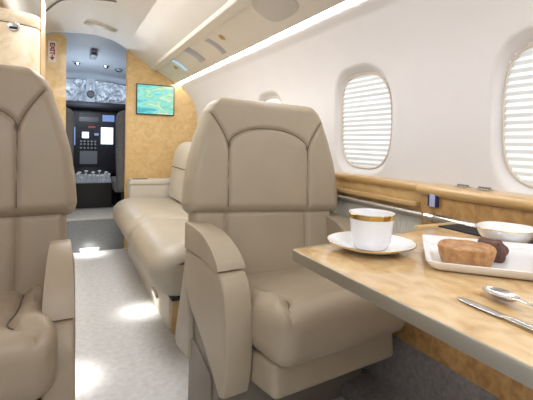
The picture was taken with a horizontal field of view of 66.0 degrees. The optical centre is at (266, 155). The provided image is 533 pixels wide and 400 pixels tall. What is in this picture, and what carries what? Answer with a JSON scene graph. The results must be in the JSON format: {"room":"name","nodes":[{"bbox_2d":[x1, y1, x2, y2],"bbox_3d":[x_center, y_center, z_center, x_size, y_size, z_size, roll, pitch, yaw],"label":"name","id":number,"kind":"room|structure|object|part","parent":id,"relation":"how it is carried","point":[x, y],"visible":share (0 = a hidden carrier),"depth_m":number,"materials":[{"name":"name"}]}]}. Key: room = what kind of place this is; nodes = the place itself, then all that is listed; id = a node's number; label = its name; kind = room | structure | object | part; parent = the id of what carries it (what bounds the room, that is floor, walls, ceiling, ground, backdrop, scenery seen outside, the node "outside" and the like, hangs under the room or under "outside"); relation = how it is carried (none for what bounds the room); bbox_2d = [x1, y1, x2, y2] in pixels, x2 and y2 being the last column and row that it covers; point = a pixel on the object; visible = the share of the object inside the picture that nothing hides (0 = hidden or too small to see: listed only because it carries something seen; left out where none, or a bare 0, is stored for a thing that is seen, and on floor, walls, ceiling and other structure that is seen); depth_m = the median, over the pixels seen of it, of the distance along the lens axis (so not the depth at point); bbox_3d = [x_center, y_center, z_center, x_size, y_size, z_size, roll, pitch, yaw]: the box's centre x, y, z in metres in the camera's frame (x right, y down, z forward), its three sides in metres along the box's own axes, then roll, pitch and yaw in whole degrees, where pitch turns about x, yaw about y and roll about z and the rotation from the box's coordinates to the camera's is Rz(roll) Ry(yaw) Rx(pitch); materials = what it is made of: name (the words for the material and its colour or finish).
{"room":"aircraft cabin","nodes":[
{"label":"aircraft cabin","id":0,"kind":"room"},
{"bbox_2d":[46,32,126,85],"bbox_3d":[-1.744,-0.850,4.018,1.680,0.350,1.430,1,2,-26],"label":"ceiling","id":1,"kind":"structure","parent":0,"point":[79,46],"depth_m":4.06,"materials":[{"name":"grey plastic"}]},
{"bbox_2d":[86,78,94,101],"bbox_3d":[-2.007,-0.673,4.671,0.096,0.412,0.080,1,2,-26],"label":"trim","id":2,"kind":"structure","parent":1,"relation":"attached to","point":[88,80],"depth_m":4.63,"materials":[{"name":"white plastic"}]},
{"bbox_2d":[87,83,94,97],"bbox_3d":[-1.973,-0.734,4.600,0.080,0.160,0.076,1,2,-26],"label":"standby compass","id":3,"kind":"object","parent":2,"relation":"attached to","point":[90,93],"visible":1,"depth_m":4.57,"materials":[{"name":"black plastic"}]},
{"bbox_2d":[90,49,97,59],"bbox_3d":[-1.640,-0.961,3.887,0.060,0.055,0.208,1,2,-26],"label":"ceiling light","id":4,"kind":"object","parent":1,"relation":"attached to","point":[93,53],"visible":0.98,"depth_m":3.81,"materials":[{"name":"grey plastic"}]},
{"bbox_2d":[112,194,116,204],"bbox_3d":[-1.965,0.508,4.437,1.640,0.068,0.950,1,2,-26],"label":"floor","id":5,"kind":"structure","parent":0,"point":[114,196],"depth_m":4.51,"materials":[{"name":"black"}]},
{"bbox_2d":[66,107,73,158],"bbox_3d":[-1.990,0.022,3.706,0.450,0.939,0.541,1,2,-26],"label":"seat","id":6,"kind":"object","parent":5,"relation":"on","point":[69,114],"visible":0.03,"depth_m":3.56,"materials":[{"name":"grey fabric"}]},
{"bbox_2d":[74,167,111,208],"bbox_3d":[-1.751,0.306,4.115,0.330,0.360,0.500,1,2,-26],"label":"pedestal","id":7,"kind":"object","parent":5,"relation":"on","point":[93,184],"visible":0.94,"depth_m":3.92,"materials":[{"name":"black plastic"}]},
{"bbox_3d":[-1.684,0.219,3.980,0.320,0.070,0.195,1,2,-26],"label":"plate","id":8,"kind":"part","parent":7,"relation":"part of","materials":[{"name":"grey"}]},
{"bbox_2d":[111,110,124,202],"bbox_3d":[-1.282,0.030,4.054,0.450,0.939,0.541,1,2,-26],"label":"seat","id":9,"kind":"object","parent":5,"relation":"on","point":[118,180],"visible":0.24,"depth_m":3.75,"materials":[{"name":"grey fabric"}]},
{"bbox_2d":[111,176,123,191],"bbox_3d":[-1.310,0.278,4.107,0.450,0.120,0.440,1,2,-26],"label":"seat cushion","id":10,"kind":"object","parent":9,"relation":"on","point":[113,178],"depth_m":3.87,"materials":[{"name":"grey fabric"}]},
{"bbox_3d":[-1.190,-0.052,3.870,0.444,0.759,0.136,1,2,-26],"label":"backrest","id":11,"kind":"part","parent":9,"relation":"part of","materials":[{"name":"grey fabric"}]},
{"bbox_2d":[6,0,228,66],"bbox_3d":[-0.473,-0.796,1.433,0.900,0.218,4.250,1,2,-26],"label":"ceiling","id":12,"kind":"structure","parent":0,"point":[149,29],"depth_m":2.64,"materials":[{"name":"white plastic"}]},
{"bbox_2d":[46,0,116,11],"bbox_3d":[-1.188,-0.936,2.518,0.559,0.045,0.113,2,2,18],"label":"cable","id":13,"kind":"object","parent":12,"relation":"attached to","point":[58,1],"visible":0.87,"depth_m":2.50,"materials":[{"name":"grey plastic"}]},
{"bbox_2d":[84,20,117,31],"bbox_3d":[-1.220,-0.962,3.038,0.230,0.040,0.090,0,2,-38],"label":"recessed light","id":14,"kind":"object","parent":12,"relation":"in","point":[87,22],"visible":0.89,"depth_m":3.01,"materials":[{"name":"beige plastic"}]},
{"bbox_2d":[45,33,197,247],"bbox_3d":[-1.439,-0.088,3.381,1.780,1.752,0.040,1,2,-26],"label":"wall","id":15,"kind":"structure","parent":0,"point":[153,141],"depth_m":3.54,"materials":[{"name":"brown wood"}]},
{"bbox_2d":[0,0,9,8],"bbox_3d":[-0.913,-0.676,1.222,0.072,0.036,4.250,1,2,-26],"label":"trim","id":16,"kind":"structure","parent":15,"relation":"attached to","point":[3,3],"depth_m":1.91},
{"bbox_2d":[48,41,56,62],"bbox_3d":[-1.675,-0.815,3.206,0.058,0.166,0.008,1,2,-26],"label":"exit sign","id":17,"kind":"object","parent":15,"relation":"attached to","point":[52,45],"visible":1,"depth_m":3.20,"materials":[{"name":"beige plastic"}]},
{"bbox_2d":[124,51,127,198],"bbox_3d":[-1.191,-0.186,3.474,0.012,1.395,0.012,1,2,-26],"label":"trim","id":18,"kind":"structure","parent":15,"relation":"attached to","point":[126,51],"depth_m":3.47,"materials":[{"name":"brown wood"}]},
{"bbox_2d":[136,83,173,115],"bbox_3d":[-0.964,-0.485,3.561,0.324,0.260,0.024,1,2,-26],"label":"monitor","id":19,"kind":"object","parent":15,"relation":"attached to","point":[150,99],"visible":1,"depth_m":3.55,"materials":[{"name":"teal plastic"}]},
{"bbox_2d":[150,0,251,71],"bbox_3d":[-0.041,-0.666,1.651,0.072,0.036,4.250,1,2,-26],"label":"trim","id":20,"kind":"structure","parent":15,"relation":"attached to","point":[231,9],"depth_m":2.22,"materials":[{"name":"beige plastic"}]},
{"bbox_2d":[73,248,344,399],"bbox_3d":[-0.531,0.891,1.478,1.870,0.040,4.250,1,2,-26],"label":"floor","id":21,"kind":"structure","parent":0,"point":[125,349],"depth_m":1.91,"materials":[{"name":"grey carpet"}]},
{"bbox_2d":[0,0,45,78],"bbox_3d":[-1.232,0.029,1.916,0.324,1.620,0.480,1,2,-26],"label":"closet","id":22,"kind":"object","parent":21,"relation":"on","point":[22,34],"visible":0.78,"depth_m":1.75,"materials":[{"name":"brown wood"}]},
{"bbox_3d":[-1.214,-0.596,1.886,0.319,0.053,0.460,1,2,-26],"label":"door","id":23,"kind":"part","parent":22,"relation":"part of","materials":[{"name":"beige wood"}]},
{"bbox_3d":[-1.232,0.107,1.908,0.319,1.345,0.460,1,2,-26],"label":"door","id":24,"kind":"part","parent":22,"relation":"part of","materials":[{"name":"beige wood"}]},
{"bbox_3d":[-1.111,0.029,2.028,0.007,1.620,0.385,1,2,-26],"label":"edge post","id":25,"kind":"part","parent":22,"relation":"part of","materials":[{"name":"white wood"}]},
{"bbox_2d":[0,64,76,399],"bbox_3d":[-0.772,0.314,0.940,0.636,1.134,0.574,1,2,-29],"label":"chair","id":26,"kind":"object","parent":21,"relation":"on","point":[38,182],"visible":1,"depth_m":1.11,"materials":[{"name":"beige leather"}]},
{"bbox_2d":[0,286,57,399],"bbox_3d":[-0.746,0.430,0.891,0.508,0.210,0.454,1,2,-29],"label":"seat cushion","id":27,"kind":"object","parent":26,"relation":"on","point":[28,320],"depth_m":0.82,"materials":[{"name":"beige leather"}]},
{"bbox_2d":[0,214,66,294],"bbox_3d":[-0.843,0.284,1.067,0.580,0.259,0.143,1,2,-29],"label":"lumbar cushion","id":28,"kind":"object","parent":26,"relation":"on","point":[25,239],"depth_m":1.12,"materials":[{"name":"beige leather"}]},
{"bbox_3d":[-0.497,0.487,0.970,0.064,0.346,0.257,1,2,-29],"label":"arm","id":29,"kind":"part","parent":26,"relation":"part of","materials":[{"name":"beige leather"}]},
{"bbox_2d":[66,205,123,252],"bbox_3d":[-1.620,0.639,3.689,0.562,0.272,0.706,1,2,-26],"label":"step","id":30,"kind":"structure","parent":21,"relation":"on","point":[86,227],"depth_m":3.42,"materials":[{"name":"grey carpet"}]},
{"bbox_2d":[79,247,99,251],"bbox_3d":[-1.454,0.767,3.369,0.152,0.024,0.014,1,2,-26],"label":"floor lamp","id":31,"kind":"object","parent":30,"relation":"attached to","point":[92,248],"visible":1,"depth_m":3.36,"materials":[{"name":"white"}]},
{"bbox_2d":[112,142,190,333],"bbox_3d":[-0.584,0.370,2.684,0.670,0.925,1.900,1,2,-26],"label":"divan","id":32,"kind":"object","parent":21,"relation":"on","point":[152,218],"visible":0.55,"depth_m":2.31,"materials":[{"name":"beige leather"}]},
{"bbox_3d":[-0.905,0.346,3.487,0.518,0.307,0.175,1,2,-26],"label":"armrest","id":33,"kind":"part","parent":32,"relation":"part of","materials":[{"name":"beige leather"}]},
{"bbox_2d":[112,197,188,245],"bbox_3d":[-0.766,0.459,2.905,0.540,0.239,0.950,1,2,-26],"label":"seat cushion","id":34,"kind":"object","parent":32,"relation":"on","point":[129,213],"depth_m":2.71,"materials":[{"name":"beige leather"}]},
{"bbox_2d":[151,287,157,298],"bbox_3d":[-0.617,0.755,2.261,0.014,0.024,0.132,1,2,-26],"label":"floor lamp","id":35,"kind":"object","parent":32,"relation":"attached to","point":[153,290],"visible":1,"depth_m":2.25,"materials":[{"name":"grey"}]},
{"bbox_2d":[130,219,187,295],"bbox_3d":[-0.389,0.493,2.139,0.540,0.239,0.740,1,2,-26],"label":"seat cushion","id":36,"kind":"object","parent":32,"relation":"on","point":[158,245],"depth_m":1.82,"materials":[{"name":"beige leather"}]},
{"bbox_3d":[-0.392,0.741,2.014,0.150,0.235,0.024,1,2,-26],"label":"panel","id":37,"kind":"part","parent":32,"relation":"part of","materials":[{"name":"brown wood"}]},
{"bbox_2d":[169,142,190,201],"bbox_3d":[-0.584,0.117,3.197,0.222,0.451,0.560,1,2,-26],"label":"cushion","id":38,"kind":"object","parent":32,"relation":"on","point":[181,153],"depth_m":3.21,"materials":[{"name":"beige leather"}]},
{"bbox_2d":[176,97,405,399],"bbox_3d":[0.078,0.339,1.438,0.635,1.099,0.649,0,2,-32],"label":"chair","id":39,"kind":"object","parent":21,"relation":"on","point":[253,323],"visible":0.89,"depth_m":1.39,"materials":[{"name":"beige leather"}]},
{"bbox_3d":[-0.217,0.736,1.333,0.008,0.235,0.180,0,2,-32],"label":"panel","id":40,"kind":"part","parent":39,"relation":"part of","materials":[{"name":"beige leather"}]},
{"bbox_3d":[-0.162,0.513,1.311,0.090,0.369,0.329,0,2,-32],"label":"arm","id":41,"kind":"part","parent":39,"relation":"part of","materials":[{"name":"beige leather"}]},
{"bbox_2d":[188,211,330,274],"bbox_3d":[-0.012,0.330,1.571,0.587,0.278,0.143,1,2,-24],"label":"lumbar cushion","id":42,"kind":"object","parent":39,"relation":"on","point":[266,241],"depth_m":1.51,"materials":[{"name":"beige leather"}]},
{"bbox_2d":[246,267,405,366],"bbox_3d":[0.127,0.502,1.392,0.512,0.215,0.504,0,2,-32],"label":"seat cushion","id":43,"kind":"object","parent":39,"relation":"on","point":[296,316],"depth_m":1.18,"materials":[{"name":"beige leather"}]},
{"bbox_2d":[180,0,532,194],"bbox_3d":[0.227,0.149,1.819,0.216,1.462,4.250,1,2,-26],"label":"wall","id":44,"kind":"structure","parent":0,"point":[444,64],"depth_m":1.38,"materials":[{"name":"white plastic"}]},
{"bbox_2d":[171,59,187,70],"bbox_3d":[-0.648,-0.681,3.073,0.119,0.071,0.092,1,2,-26],"label":"light","id":45,"kind":"object","parent":44,"relation":"attached to","point":[172,60],"visible":1,"depth_m":3.06,"materials":[{"name":"blue"}]},
{"bbox_2d":[184,47,205,62],"bbox_3d":[-0.469,-0.666,2.704,0.119,0.071,0.138,1,2,-26],"label":"light","id":46,"kind":"object","parent":44,"relation":"attached to","point":[200,58],"visible":1,"depth_m":2.69,"materials":[{"name":"grey plastic"}]},
{"bbox_2d":[204,38,226,53],"bbox_3d":[-0.293,-0.640,2.391,0.119,0.071,0.092,1,2,-26],"label":"light","id":47,"kind":"object","parent":44,"relation":"attached to","point":[216,45],"visible":1,"depth_m":2.38,"materials":[{"name":"grey plastic"}]},
{"bbox_2d":[159,0,346,83],"bbox_3d":[0.062,-0.603,1.705,0.160,0.089,4.250,1,2,-26],"label":"trim","id":48,"kind":"structure","parent":44,"relation":"attached to","point":[248,29],"depth_m":2.10,"materials":[{"name":"beige plastic"}]},
{"bbox_2d":[177,0,359,84],"bbox_3d":[0.143,-0.558,1.744,0.024,0.020,4.245,1,2,-26],"label":"light strip","id":49,"kind":"object","parent":44,"relation":"attached to","point":[344,4],"visible":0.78,"depth_m":1.86,"materials":[{"name":"white plastic"}]},
{"bbox_2d":[264,96,282,103],"bbox_3d":[0.035,-0.154,2.436,0.035,0.400,0.324,1,2,-26],"label":"window","id":50,"kind":"structure","parent":44,"relation":"in","point":[275,99],"depth_m":2.40,"materials":[{"name":"white"}]},
{"bbox_2d":[251,0,299,21],"bbox_3d":[0.032,-0.622,1.684,0.142,0.085,0.278,1,2,-26],"label":"cover","id":51,"kind":"object","parent":44,"relation":"attached to","point":[272,10],"visible":1,"depth_m":1.70,"materials":[{"name":"grey plastic"}]},
{"bbox_2d":[341,72,391,168],"bbox_3d":[0.399,-0.142,1.690,0.038,0.400,0.324,1,2,-26],"label":"window","id":52,"kind":"structure","parent":44,"relation":"in","point":[367,100],"depth_m":1.68,"materials":[{"name":"white plastic"}]},
{"bbox_2d":[333,200,420,233],"bbox_3d":[0.362,0.250,1.633,0.004,0.128,0.790,1,2,-26],"label":"trim","id":53,"kind":"structure","parent":44,"relation":"attached to","point":[402,223],"depth_m":1.44,"materials":[{"name":"grey"}]},
{"bbox_2d":[336,179,421,210],"bbox_3d":[-0.001,0.107,2.418,0.024,0.086,2.470,1,2,-26],"label":"trim","id":54,"kind":"structure","parent":44,"relation":"attached to","point":[372,188],"depth_m":1.52,"materials":[{"name":"brown wood"}]},
{"bbox_2d":[337,194,422,218],"bbox_3d":[0.353,0.178,1.625,0.023,0.022,0.790,1,2,-26],"label":"rail","id":55,"kind":"object","parent":44,"relation":"attached to","point":[404,211],"visible":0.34,"depth_m":1.48,"materials":[{"name":"silver metal"}]},
{"bbox_2d":[423,212,475,227],"bbox_3d":[0.558,0.195,1.151,0.029,0.029,0.278,1,2,-26],"label":"rail cover","id":56,"kind":"object","parent":55,"relation":"attached to","point":[428,217],"visible":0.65,"depth_m":1.21,"materials":[{"name":"silver metal"}]},
{"bbox_2d":[335,171,426,190],"bbox_3d":[-0.006,0.057,2.419,0.046,0.029,2.460,1,2,-26],"label":"trim","id":57,"kind":"structure","parent":44,"relation":"attached to","point":[390,182],"depth_m":1.51,"materials":[{"name":"brown wood"}]},
{"bbox_2d":[292,227,532,389],"bbox_3d":[0.492,0.228,0.610,0.618,0.049,0.887,1,2,-26],"label":"folding table","id":58,"kind":"object","parent":44,"relation":"attached to","point":[404,285],"visible":0.79,"depth_m":0.59,"materials":[{"name":"brown wood"}]},
{"bbox_2d":[327,231,416,254],"bbox_3d":[0.210,0.180,0.828,0.176,0.019,0.176,1,2,-26],"label":"saucer","id":59,"kind":"object","parent":58,"relation":"on","point":[398,244],"visible":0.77,"depth_m":0.83,"materials":[{"name":"white ceramic"}]},
{"bbox_2d":[349,208,394,250],"bbox_3d":[0.211,0.148,0.827,0.091,0.071,0.091,1,2,-26],"label":"teacup","id":60,"kind":"object","parent":59,"relation":"on","point":[371,229],"visible":1,"depth_m":0.79,"materials":[{"name":"white ceramic"}]},
{"bbox_2d":[415,222,532,243],"bbox_3d":[0.532,0.232,1.024,0.184,0.082,0.250,1,2,-26],"label":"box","id":61,"kind":"object","parent":58,"relation":"attached to","point":[454,226],"visible":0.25,"depth_m":1.09,"materials":[{"name":"brown wood"}]},
{"bbox_2d":[422,235,532,280],"bbox_3d":[0.432,0.188,0.753,0.269,0.018,0.225,2,2,19],"label":"dessert plate","id":62,"kind":"object","parent":58,"relation":"on","point":[518,264],"visible":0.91,"depth_m":0.73,"materials":[{"name":"white ceramic"}]},
{"bbox_2d":[437,239,496,267],"bbox_3d":[0.354,0.174,0.728,0.094,0.034,0.095,0,2,-43],"label":"cake","id":63,"kind":"object","parent":62,"relation":"on","point":[454,251],"visible":0.92,"depth_m":0.70,"materials":[{"name":"brown food"}]},
{"bbox_2d":[477,237,508,262],"bbox_3d":[0.424,0.174,0.772,0.054,0.036,0.075,3,2,35],"label":"chocolate cake","id":64,"kind":"object","parent":62,"relation":"on","point":[502,250],"visible":0.64,"depth_m":0.74,"materials":[{"name":"brown food"}]},
{"bbox_2d":[456,297,532,331],"bbox_3d":[0.305,0.199,0.485,0.018,0.008,0.192,1,2,-23],"label":"table knife","id":65,"kind":"object","parent":58,"relation":"on","point":[518,322],"visible":1,"depth_m":0.51,"materials":[{"name":"silver metal"}]},
{"bbox_3d":[0.282,0.198,0.540,0.017,0.004,0.074,1,2,-23],"label":"blade","id":66,"kind":"part","parent":65,"relation":"part of","materials":[{"name":"silver metal"}]},
{"bbox_3d":[0.317,0.200,0.452,0.015,0.008,0.120,1,2,-23],"label":"handle","id":67,"kind":"part","parent":65,"relation":"part of","materials":[{"name":"silver metal"}]},
{"bbox_2d":[475,221,532,243],"bbox_3d":[0.526,0.175,0.902,0.117,0.040,0.127,3,2,44],"label":"bowl","id":68,"kind":"object","parent":58,"relation":"on","point":[503,231],"visible":0.67,"depth_m":0.89,"materials":[{"name":"white ceramic"}]},
{"bbox_2d":[482,286,532,307],"bbox_3d":[0.334,0.194,0.518,0.035,0.015,0.158,1,2,-10],"label":"teaspoon","id":69,"kind":"object","parent":58,"relation":"on","point":[499,293],"visible":1,"depth_m":0.57,"materials":[{"name":"silver metal"}]},
{"bbox_2d":[482,286,519,301],"bbox_3d":[0.325,0.193,0.569,0.035,0.010,0.056,1,2,-10],"label":"bowl","id":70,"kind":"object","parent":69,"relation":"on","point":[499,293],"depth_m":0.57,"materials":[{"name":"silver metal"}]},
{"bbox_3d":[0.338,0.195,0.493,0.010,0.015,0.106,1,2,-10],"label":"handle","id":71,"kind":"part","parent":69,"relation":"part of","materials":[{"name":"silver metal"}]},
{"bbox_2d":[341,334,500,399],"bbox_3d":[0.638,0.785,0.956,0.144,0.265,2.290,1,2,-26],"label":"trim","id":72,"kind":"structure","parent":44,"relation":"attached to","point":[409,373],"depth_m":1.38,"materials":[{"name":"carpet"}]},
{"bbox_2d":[427,194,438,207],"bbox_3d":[0.513,0.132,1.264,0.012,0.052,0.038,1,2,-26],"label":"wall socket","id":73,"kind":"object","parent":44,"relation":"attached to","point":[433,201],"visible":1,"depth_m":1.25,"materials":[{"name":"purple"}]},
{"bbox_2d":[392,322,532,399],"bbox_3d":[0.698,0.491,0.972,0.028,0.325,2.290,1,2,-26],"label":"trim","id":74,"kind":"structure","parent":44,"relation":"attached to","point":[491,380],"depth_m":1.18,"materials":[{"name":"brown wood"}]},
{"bbox_2d":[455,184,470,187],"bbox_3d":[0.582,0.089,1.216,0.024,0.009,0.036,1,2,-26],"label":"ledge hinge","id":75,"kind":"object","parent":44,"relation":"attached to","point":[458,185],"visible":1,"depth_m":1.21,"materials":[{"name":"silver metal"}]},
{"bbox_2d":[416,183,532,211],"bbox_3d":[0.858,0.136,0.631,0.075,0.035,1.565,1,2,-26],"label":"trim","id":76,"kind":"structure","parent":44,"relation":"attached to","point":[518,201],"depth_m":1.12,"materials":[{"name":"brown wood"}]},
{"bbox_2d":[421,195,532,239],"bbox_3d":[0.860,0.246,0.631,0.054,0.194,1.555,1,2,-26],"label":"trim","id":77,"kind":"structure","parent":44,"relation":"attached to","point":[463,210],"depth_m":1.14,"materials":[{"name":"brown wood"}]},
{"bbox_2d":[476,186,492,190],"bbox_3d":[0.613,0.092,1.153,0.024,0.009,0.036,1,2,-26],"label":"ledge hinge","id":78,"kind":"object","parent":44,"relation":"attached to","point":[479,187],"visible":1,"depth_m":1.15,"materials":[{"name":"silver metal"}]},
{"bbox_2d":[502,42,532,187],"bbox_3d":[0.731,-0.102,1.017,0.037,0.400,0.324,1,2,-26],"label":"window","id":79,"kind":"structure","parent":44,"relation":"in","point":[517,136],"depth_m":1.12,"materials":[{"name":"white plastic"}]},
{"bbox_3d":[-1.047,-0.211,4.489,0.040,1.550,1.610,1,2,-26],"label":"wall","id":80,"kind":"structure","parent":0,"visible":0},
{"bbox_2d":[66,100,125,173],"bbox_3d":[-1.952,-0.196,4.452,1.540,0.775,0.460,1,2,-26],"label":"panel","id":81,"kind":"object","parent":80,"relation":"attached to","point":[94,122],"visible":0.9,"depth_m":4.38,"materials":[{"name":"black plastic"}]},
{"bbox_3d":[-2.095,-0.631,4.725,1.600,0.520,0.030,1,2,-26],"label":"trim","id":82,"kind":"structure","parent":0,"visible":0},
{"bbox_2d":[66,79,85,101],"bbox_3d":[-2.398,-0.672,4.438,0.837,0.385,0.111,0,2,-37],"label":"window","id":83,"kind":"structure","parent":82,"relation":"attached to","point":[75,88],"depth_m":4.61,"materials":[{"name":"glass"}]},
{"bbox_2d":[95,81,125,103],"bbox_3d":[-1.632,-0.663,4.813,0.733,0.383,0.098,1,2,-13],"label":"window","id":84,"kind":"structure","parent":82,"relation":"attached to","point":[105,92],"depth_m":4.75,"materials":[{"name":"glass"}]}
]}

